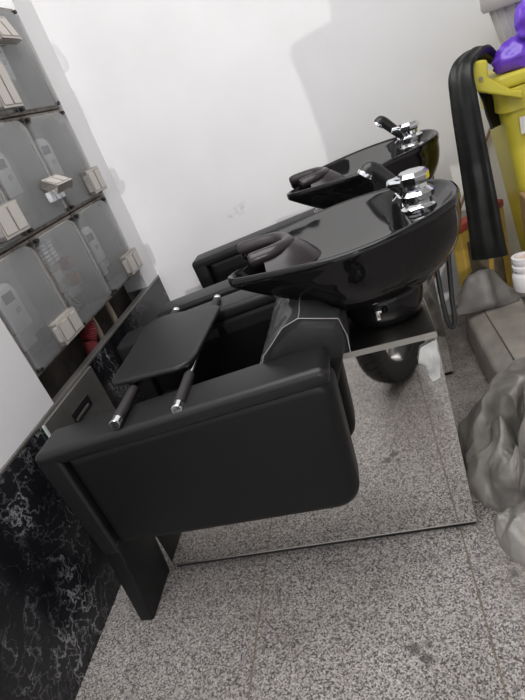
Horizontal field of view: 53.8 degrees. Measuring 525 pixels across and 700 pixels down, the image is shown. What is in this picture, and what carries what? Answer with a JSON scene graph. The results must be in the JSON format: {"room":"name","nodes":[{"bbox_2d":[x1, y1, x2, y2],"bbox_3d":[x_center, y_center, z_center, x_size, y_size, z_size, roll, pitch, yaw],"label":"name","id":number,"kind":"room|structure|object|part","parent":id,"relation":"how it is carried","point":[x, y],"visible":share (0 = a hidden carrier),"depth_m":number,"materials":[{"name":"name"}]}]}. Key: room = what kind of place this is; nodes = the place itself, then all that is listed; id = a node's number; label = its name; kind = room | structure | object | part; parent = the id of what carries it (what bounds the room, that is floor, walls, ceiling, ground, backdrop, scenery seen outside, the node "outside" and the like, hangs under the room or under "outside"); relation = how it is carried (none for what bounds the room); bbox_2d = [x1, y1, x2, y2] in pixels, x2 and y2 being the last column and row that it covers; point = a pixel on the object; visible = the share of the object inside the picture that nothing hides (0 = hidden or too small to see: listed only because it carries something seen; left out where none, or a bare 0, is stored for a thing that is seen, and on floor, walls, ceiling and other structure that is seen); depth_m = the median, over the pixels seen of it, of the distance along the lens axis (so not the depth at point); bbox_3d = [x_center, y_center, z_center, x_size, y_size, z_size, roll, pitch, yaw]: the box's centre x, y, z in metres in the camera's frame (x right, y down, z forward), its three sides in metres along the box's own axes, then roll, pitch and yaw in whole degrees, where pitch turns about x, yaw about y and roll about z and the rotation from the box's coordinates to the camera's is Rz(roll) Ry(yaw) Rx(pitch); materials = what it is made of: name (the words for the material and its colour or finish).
{"room":"salon","nodes":[
{"label":"salon","id":0,"kind":"room"},
{"bbox_2d":[128,289,140,300],"bbox_3d":[-1.233,0.226,0.268,0.100,2.750,4.920,-14,26,15],"label":"wall","id":1,"kind":"structure","parent":0,"point":[132,295],"depth_m":2.64,"materials":[{"name":"white paint"}]},
{"bbox_2d":[0,7,60,117],"bbox_3d":[-0.950,-1.085,1.953,0.187,0.368,0.320,-14,26,15],"label":"meter box","id":2,"kind":"object","parent":1,"relation":"attached to","point":[17,56],"visible":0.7,"depth_m":2.08,"materials":[{"name":"white plastic"}]},
{"bbox_3d":[-0.912,-1.142,1.826,0.023,0.068,0.114,-14,26,15],"label":"lid panel","id":3,"kind":"part","parent":2,"relation":"part of","materials":[{"name":"grey plastic"}]},
{"bbox_3d":[-0.926,-1.134,1.832,0.056,0.094,0.130,-14,26,15],"label":"breaker lid","id":4,"kind":"part","parent":2,"relation":"part of","materials":[{"name":"grey plastic"}]},
{"bbox_2d":[0,240,83,376],"bbox_3d":[-0.788,-0.136,1.711,0.165,0.368,0.320,-14,26,15],"label":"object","id":5,"kind":"object","parent":1,"relation":"attached to","point":[30,300],"visible":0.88,"depth_m":1.79,"materials":[{"name":"white plastic"}]},
{"bbox_2d":[0,188,30,252],"bbox_3d":[-0.911,-0.450,1.551,0.165,0.368,0.320,-14,26,15],"label":"meter box","id":6,"kind":"object","parent":5,"relation":"on","point":[14,225],"visible":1,"depth_m":1.65,"materials":[{"name":"white plastic"}]},
{"bbox_3d":[-0.792,-0.413,1.636,0.003,0.080,0.129,-14,26,15],"label":"lid panel","id":7,"kind":"part","parent":6,"relation":"part of","materials":[{"name":"grey plastic"}]},
{"bbox_3d":[-0.808,-0.409,1.640,0.032,0.100,0.145,-14,26,15],"label":"breaker lid","id":8,"kind":"part","parent":6,"relation":"part of","materials":[{"name":"grey plastic"}]},
{"bbox_2d":[53,319,72,341],"bbox_3d":[-0.685,-0.072,1.795,0.021,0.053,0.100,-14,26,15],"label":"switch","id":9,"kind":"object","parent":5,"relation":"attached to","point":[63,330],"depth_m":1.76,"materials":[{"name":"white plastic"}]},
{"bbox_3d":[-0.681,-0.082,1.801,0.032,0.085,0.145,-14,26,15],"label":"breaker lid","id":10,"kind":"part","parent":5,"relation":"part of","materials":[{"name":"grey plastic"}]},
{"bbox_3d":[-0.665,-0.086,1.797,0.003,0.065,0.129,-14,26,15],"label":"lid panel","id":11,"kind":"part","parent":5,"relation":"part of","materials":[{"name":"grey plastic"}]},
{"bbox_2d":[20,109,106,212],"bbox_3d":[-0.836,-0.768,2.116,0.165,0.368,0.320,-14,26,15],"label":"meter box","id":12,"kind":"object","parent":1,"relation":"attached to","point":[50,132],"visible":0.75,"depth_m":2.21,"materials":[{"name":"white plastic"}]},
{"bbox_2d":[83,176,93,192],"bbox_3d":[-0.731,-0.723,2.230,0.021,0.068,0.100,-14,26,15],"label":"switch","id":13,"kind":"object","parent":12,"relation":"attached to","point":[89,180],"depth_m":2.18,"materials":[{"name":"white plastic"}]},
{"bbox_3d":[-0.728,-0.729,2.230,0.032,0.100,0.130,-14,26,15],"label":"breaker lid","id":14,"kind":"part","parent":12,"relation":"part of","materials":[{"name":"grey plastic"}]},
{"bbox_3d":[-0.711,-0.733,2.225,0.003,0.080,0.114,-14,26,15],"label":"lid panel","id":15,"kind":"part","parent":12,"relation":"part of","materials":[{"name":"grey plastic"}]},
{"bbox_2d":[21,215,112,326],"bbox_3d":[-0.765,-0.291,1.998,0.134,0.368,0.320,-14,26,15],"label":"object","id":16,"kind":"object","parent":1,"relation":"attached to","point":[60,246],"visible":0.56,"depth_m":2.08,"materials":[{"name":"white plastic"}]},
{"bbox_2d":[0,117,72,236],"bbox_3d":[-0.855,-0.614,1.828,0.205,0.368,0.320,-14,26,15],"label":"plastic storage bin","id":17,"kind":"object","parent":16,"relation":"on","point":[24,177],"visible":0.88,"depth_m":1.94,"materials":[{"name":"white plastic"}]},
{"bbox_2d":[0,61,23,119],"bbox_3d":[-0.997,-0.923,1.673,0.165,0.368,0.320,-14,26,15],"label":"meter box","id":18,"kind":"object","parent":17,"relation":"on","point":[10,100],"visible":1,"depth_m":1.78,"materials":[{"name":"white plastic"}]},
{"bbox_3d":[-0.882,-0.905,1.763,0.003,0.130,0.114,-14,26,15],"label":"lid panel","id":19,"kind":"part","parent":18,"relation":"part of","materials":[{"name":"grey plastic"}]},
{"bbox_2d":[45,188,65,202],"bbox_3d":[-0.775,-0.581,1.938,0.021,0.038,0.100,-14,26,15],"label":"switch","id":20,"kind":"object","parent":17,"relation":"attached to","point":[52,196],"depth_m":1.92,"materials":[{"name":"white"}]},
{"bbox_3d":[-0.761,-0.615,1.915,0.074,0.062,0.120,-14,26,15],"label":"breaker lid","id":21,"kind":"part","parent":17,"relation":"part of","materials":[{"name":"grey plastic"}]},
{"bbox_3d":[-0.757,-0.630,1.907,0.043,0.029,0.104,-14,26,15],"label":"lid panel","id":22,"kind":"part","parent":17,"relation":"part of","materials":[{"name":"grey plastic"}]},
{"bbox_2d":[79,319,97,354],"bbox_3d":[-0.592,0.193,2.186,0.078,0.741,0.105,-14,26,15],"label":"corrugated hose","id":23,"kind":"object","parent":16,"relation":"attached to","point":[88,334],"visible":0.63,"depth_m":2.04,"materials":[{"name":"red plastic"}]},
{"bbox_2d":[92,317,103,339],"bbox_3d":[-0.605,0.157,2.277,0.050,0.732,0.035,-35,29,-26],"label":"cable","id":24,"kind":"object","parent":16,"relation":"attached to","point":[100,334],"visible":0.11,"depth_m":2.15,"materials":[{"name":"beige plastic"}]},
{"bbox_2d":[0,0,156,292],"bbox_3d":[-0.960,-1.224,2.164,0.126,2.116,0.163,-14,26,15],"label":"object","id":25,"kind":"structure","parent":1,"relation":"attached to","point":[26,14],"depth_m":2.27,"materials":[{"name":"white paint"}]},
{"bbox_2d":[25,264,131,398],"bbox_3d":[-0.702,0.031,2.169,0.012,0.500,0.985,-14,26,15],"label":"trim","id":26,"kind":"structure","parent":1,"relation":"attached to","point":[53,378],"depth_m":2.00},
{"bbox_2d":[42,366,115,436],"bbox_3d":[-0.594,0.290,1.807,0.016,0.343,0.360,-14,26,15],"label":"access panel","id":27,"kind":"object","parent":1,"relation":"attached to","point":[87,398],"visible":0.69,"depth_m":1.79,"materials":[{"name":"grey metal"}]},
{"bbox_2d":[63,196,142,294],"bbox_3d":[-0.713,-0.454,2.276,0.165,0.368,0.320,-14,26,15],"label":"meter box","id":28,"kind":"object","parent":1,"relation":"attached to","point":[94,221],"visible":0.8,"depth_m":2.37,"materials":[{"name":"white plastic"}]},
{"bbox_2d":[104,302,117,323],"bbox_3d":[-0.587,0.079,2.416,0.050,0.732,0.035,-35,29,-26],"label":"cable","id":29,"kind":"object","parent":28,"relation":"attached to","point":[107,305],"visible":0.2,"depth_m":2.29,"materials":[{"name":"beige plastic"}]},
{"bbox_2d":[122,260,130,272],"bbox_3d":[-0.608,-0.398,2.379,0.021,0.058,0.100,-14,26,15],"label":"switch","id":30,"kind":"object","parent":28,"relation":"attached to","point":[127,263],"depth_m":2.33,"materials":[{"name":"white plastic"}]},
{"bbox_3d":[-0.604,-0.406,2.383,0.032,0.090,0.140,-14,26,15],"label":"breaker lid","id":31,"kind":"part","parent":28,"relation":"part of","materials":[{"name":"grey plastic"}]},
{"bbox_3d":[-0.588,-0.410,2.379,0.003,0.070,0.124,-14,26,15],"label":"lid panel","id":32,"kind":"part","parent":28,"relation":"part of","materials":[{"name":"grey plastic"}]},
{"bbox_2d":[31,0,523,316],"bbox_3d":[0.884,-1.457,1.941,4.006,2.750,0.100,-14,26,15],"label":"wall","id":33,"kind":"structure","parent":0,"point":[201,114],"depth_m":2.21,"materials":[{"name":"white paint"}]},
{"bbox_2d":[0,275,158,476],"bbox_3d":[-0.832,0.816,0.546,0.033,0.012,4.920,-14,26,15],"label":"trim","id":34,"kind":"structure","parent":33,"relation":"attached to","point":[58,397],"depth_m":1.86,"materials":[{"name":"grey metal"}]},
{"bbox_2d":[0,319,53,469],"bbox_3d":[-0.930,-0.023,0.952,0.022,1.116,1.116,-14,26,15],"label":"wall","id":35,"kind":"structure","parent":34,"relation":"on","point":[24,401],"depth_m":1.52,"materials":[{"name":"white paint"}]},
{"bbox_2d":[0,277,169,699],"bbox_3d":[-0.727,1.082,0.682,0.030,0.622,4.920,-14,26,15],"label":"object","id":36,"kind":"structure","parent":33,"relation":"attached to","point":[59,590],"depth_m":1.47,"materials":[{"name":"black stone"}]},
{"bbox_2d":[75,296,524,699],"bbox_3d":[1.065,0.916,0.410,4.006,0.050,5.020,-14,26,15],"label":"floor","id":37,"kind":"structure","parent":0,"point":[439,614],"depth_m":1.41,"materials":[{"name":"stone"}]},
{"bbox_2d":[35,166,476,620],"bbox_3d":[0.048,0.115,1.549,1.174,0.995,0.710,-14,26,15],"label":"chair","id":38,"kind":"object","parent":37,"relation":"on","point":[317,411],"visible":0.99,"depth_m":1.30,"materials":[{"name":"black leather"}]},
{"bbox_3d":[-0.483,0.401,1.443,0.069,0.355,0.127,-14,26,15],"label":"post","id":39,"kind":"part","parent":38,"relation":"part of","materials":[{"name":"black leather"}]},
{"bbox_3d":[-0.381,0.650,1.605,0.087,0.330,0.185,-14,26,15],"label":"leg","id":40,"kind":"part","parent":38,"relation":"part of","materials":[{"name":"black leather"}]},
{"bbox_3d":[-0.416,0.117,1.948,0.069,0.355,0.127,-14,26,15],"label":"post","id":41,"kind":"part","parent":38,"relation":"part of","materials":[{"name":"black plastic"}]},
{"bbox_2d":[109,295,221,429],"bbox_3d":[-0.274,-0.001,1.514,0.270,0.044,0.672,-14,26,15],"label":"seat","id":42,"kind":"object","parent":38,"relation":"on","point":[173,342],"visible":1,"depth_m":1.45,"materials":[{"name":"black leather"}]},
{"bbox_3d":[-0.330,0.021,1.534,0.019,0.019,0.672,-15,26,13],"label":"rod","id":43,"kind":"part","parent":42,"relation":"part of","materials":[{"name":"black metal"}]},
{"bbox_3d":[-0.176,-0.020,1.491,0.019,0.019,0.672,-16,26,12],"label":"rod","id":44,"kind":"part","parent":42,"relation":"part of","materials":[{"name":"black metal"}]},
{"bbox_3d":[-0.117,0.262,1.653,0.550,0.167,0.452,-14,26,15],"label":"seat","id":45,"kind":"part","parent":38,"relation":"part of","materials":[{"name":"black leather"}]},
{"bbox_3d":[-0.121,0.280,1.327,0.716,0.382,0.115,-14,26,15],"label":"armrest","id":46,"kind":"part","parent":38,"relation":"part of","materials":[{"name":"black leather"}]},
{"bbox_3d":[-0.054,-0.004,1.832,0.716,0.382,0.115,-14,26,15],"label":"armrest","id":47,"kind":"part","parent":38,"relation":"part of","materials":[{"name":"black leather"}]},
{"bbox_3d":[0.114,0.000,1.476,0.291,0.367,0.448,-14,26,15],"label":"backrest","id":48,"kind":"part","parent":38,"relation":"part of","materials":[{"name":"black leather"}]},
{"bbox_3d":[0.179,0.525,1.762,0.978,0.002,0.343,-14,26,15],"label":"trim","id":49,"kind":"part","parent":38,"relation":"part of","materials":[{"name":"metal"}]},
{"bbox_2d":[228,166,460,310],"bbox_3d":[0.207,-0.266,1.314,0.576,0.260,0.454,-14,26,15],"label":"basin","id":50,"kind":"object","parent":38,"relation":"in","point":[373,250],"depth_m":1.20,"materials":[{"name":"black ceramic"}]},
{"bbox_2d":[357,161,456,329],"bbox_3d":[0.386,-0.258,1.316,0.180,0.486,0.055,-14,26,15],"label":"shower","id":51,"kind":"object","parent":38,"relation":"on","point":[370,170],"visible":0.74,"depth_m":1.32,"materials":[{"name":"black plastic"}]},
{"bbox_3d":[0.290,-0.413,1.246,0.100,0.101,0.039,-20,25,3],"label":"handle","id":52,"kind":"part","parent":51,"relation":"part of","materials":[{"name":"black plastic"}]},
{"bbox_2d":[157,119,453,374],"bbox_3d":[0.225,-0.291,2.209,1.174,0.995,0.710,-14,26,15],"label":"chair","id":53,"kind":"object","parent":37,"relation":"on","point":[338,181],"visible":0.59,"depth_m":1.97,"materials":[{"name":"black leather"}]},
{"bbox_3d":[-0.240,-0.289,2.609,0.069,0.355,0.127,-14,26,15],"label":"post","id":54,"kind":"part","parent":53,"relation":"part of","materials":[{"name":"black leather"}]},
{"bbox_3d":[0.122,-0.410,2.493,0.716,0.382,0.115,-14,26,15],"label":"armrest","id":55,"kind":"part","parent":53,"relation":"part of","materials":[{"name":"black leather"}]},
{"bbox_2d":[287,119,439,208],"bbox_3d":[0.384,-0.671,1.975,0.576,0.260,0.454,-14,26,15],"label":"basin","id":56,"kind":"object","parent":53,"relation":"in","point":[338,181],"depth_m":1.87,"materials":[{"name":"black ceramic"}]},
{"bbox_2d":[372,116,433,178],"bbox_3d":[0.563,-0.664,1.977,0.180,0.486,0.055,-14,26,15],"label":"shower","id":57,"kind":"object","parent":53,"relation":"on","point":[383,122],"visible":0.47,"depth_m":1.89,"materials":[{"name":"black plastic"}]},
{"bbox_3d":[0.467,-0.819,1.906,0.100,0.101,0.039,-20,25,3],"label":"handle","id":58,"kind":"part","parent":57,"relation":"part of","materials":[{"name":"black plastic"}]},
{"bbox_2d":[433,127,490,278],"bbox_3d":[0.868,-0.556,2.362,0.531,0.891,0.012,-15,26,13],"label":"wooden stick","id":59,"kind":"object","parent":37,"relation":"on","point":[489,131],"visible":0.02,"depth_m":2.17,"materials":[{"name":"brown"}]},
{"bbox_2d":[454,199,514,291],"bbox_3d":[0.985,-0.355,2.288,0.296,0.532,0.056,-32,28,-22],"label":"case","id":60,"kind":"object","parent":37,"relation":"on","point":[465,264],"visible":0.22,"depth_m":2.22,"materials":[{"name":"yellow plastic"}]},
{"bbox_2d":[458,357,524,512],"bbox_3d":[0.838,0.199,1.586,0.516,0.299,0.499,-14,26,15],"label":"plastic bag","id":61,"kind":"object","parent":37,"relation":"on","point":[491,436],"visible":0.95,"depth_m":1.53,"materials":[{"name":"grey plastic"}]},
{"bbox_2d":[464,293,524,382],"bbox_3d":[0.960,-0.017,2.018,0.228,0.211,0.530,-14,26,15],"label":"carton","id":62,"kind":"object","parent":37,"relation":"on","point":[496,336],"visible":0.78,"depth_m":1.97,"materials":[{"name":"grey cardboard"}]},
{"bbox_2d":[455,266,518,314],"bbox_3d":[0.900,-0.254,2.104,0.241,0.157,0.136,-14,26,15],"label":"bag","id":63,"kind":"object","parent":62,"relation":"on","point":[483,288],"visible":1,"depth_m":2.08,"materials":[{"name":"plastic"}]},
{"bbox_2d":[511,251,524,295],"bbox_3d":[0.866,-0.141,1.678,0.076,0.362,0.076,-14,26,15],"label":"plastic bottle","id":64,"kind":"object","parent":62,"relation":"on","point":[518,259],"visible":1,"depth_m":1.61,"materials":[{"name":"grey plastic"}]},
{"bbox_2d":[473,60,524,251],"bbox_3d":[1.148,-0.589,1.937,0.622,1.119,0.361,-14,26,15],"label":"wheelie bin","id":65,"kind":"object","parent":37,"relation":"on","point":[507,89],"visible":0.71,"depth_m":1.76,"materials":[{"name":"yellow plastic"}]},
{"bbox_2d":[448,44,507,259],"bbox_3d":[0.812,-0.695,1.796,0.354,0.671,0.114,-37,30,-30],"label":"cape","id":66,"kind":"object","parent":65,"relation":"on","point":[486,234],"visible":0.79,"depth_m":1.72,"materials":[{"name":"black leather"}]},
{"bbox_3d":[0.768,-0.881,1.769,0.086,0.237,0.045,-30,27,-17],"label":"short panel","id":67,"kind":"part","parent":66,"relation":"part of","materials":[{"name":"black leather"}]},
{"bbox_2d":[479,0,521,44],"bbox_3d":[0.931,-1.121,1.731,0.352,0.240,0.352,-14,26,15],"label":"tub","id":68,"kind":"object","parent":65,"relation":"on","point":[501,12],"visible":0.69,"depth_m":1.70,"materials":[{"name":"grey plastic"}]},
{"bbox_3d":[1.029,-1.000,1.752,0.555,0.043,0.310,-14,26,15],"label":"bin lid","id":69,"kind":"part","parent":65,"relation":"part of","materials":[{"name":"yellow plastic"}]},
{"bbox_2d":[492,36,524,73],"bbox_3d":[0.838,-0.974,1.682,0.184,0.096,0.119,-14,26,15],"label":"plastic bag","id":70,"kind":"object","parent":65,"relation":"on","point":[510,55],"visible":0.95,"depth_m":1.66,"materials":[{"name":"purple plastic"}]},
{"bbox_2d":[514,0,524,38],"bbox_3d":[0.841,-1.038,1.586,0.134,0.122,0.096,-14,26,15],"label":"plastic bag","id":71,"kind":"object","parent":70,"relation":"on","point":[519,15],"visible":1,"depth_m":1.59,"materials":[{"name":"purple plastic"}]},
{"bbox_2d":[494,500,524,566],"bbox_3d":[0.780,0.458,1.334,0.325,0.118,0.204,-14,26,15],"label":"tarpaulin","id":72,"kind":"object","parent":37,"relation":"on","point":[509,525],"visible":1,"depth_m":1.36,"materials":[{"name":"white plastic"}]},
{"bbox_2d":[519,191,524,238],"bbox_3d":[1.127,-0.275,1.866,0.274,0.665,0.115,-14,26,15],"label":"cardboard box","id":73,"kind":"object","parent":37,"relation":"on","point":[522,194],"visible":1,"depth_m":1.81,"materials":[{"name":"brown cardboard"}]}
]}

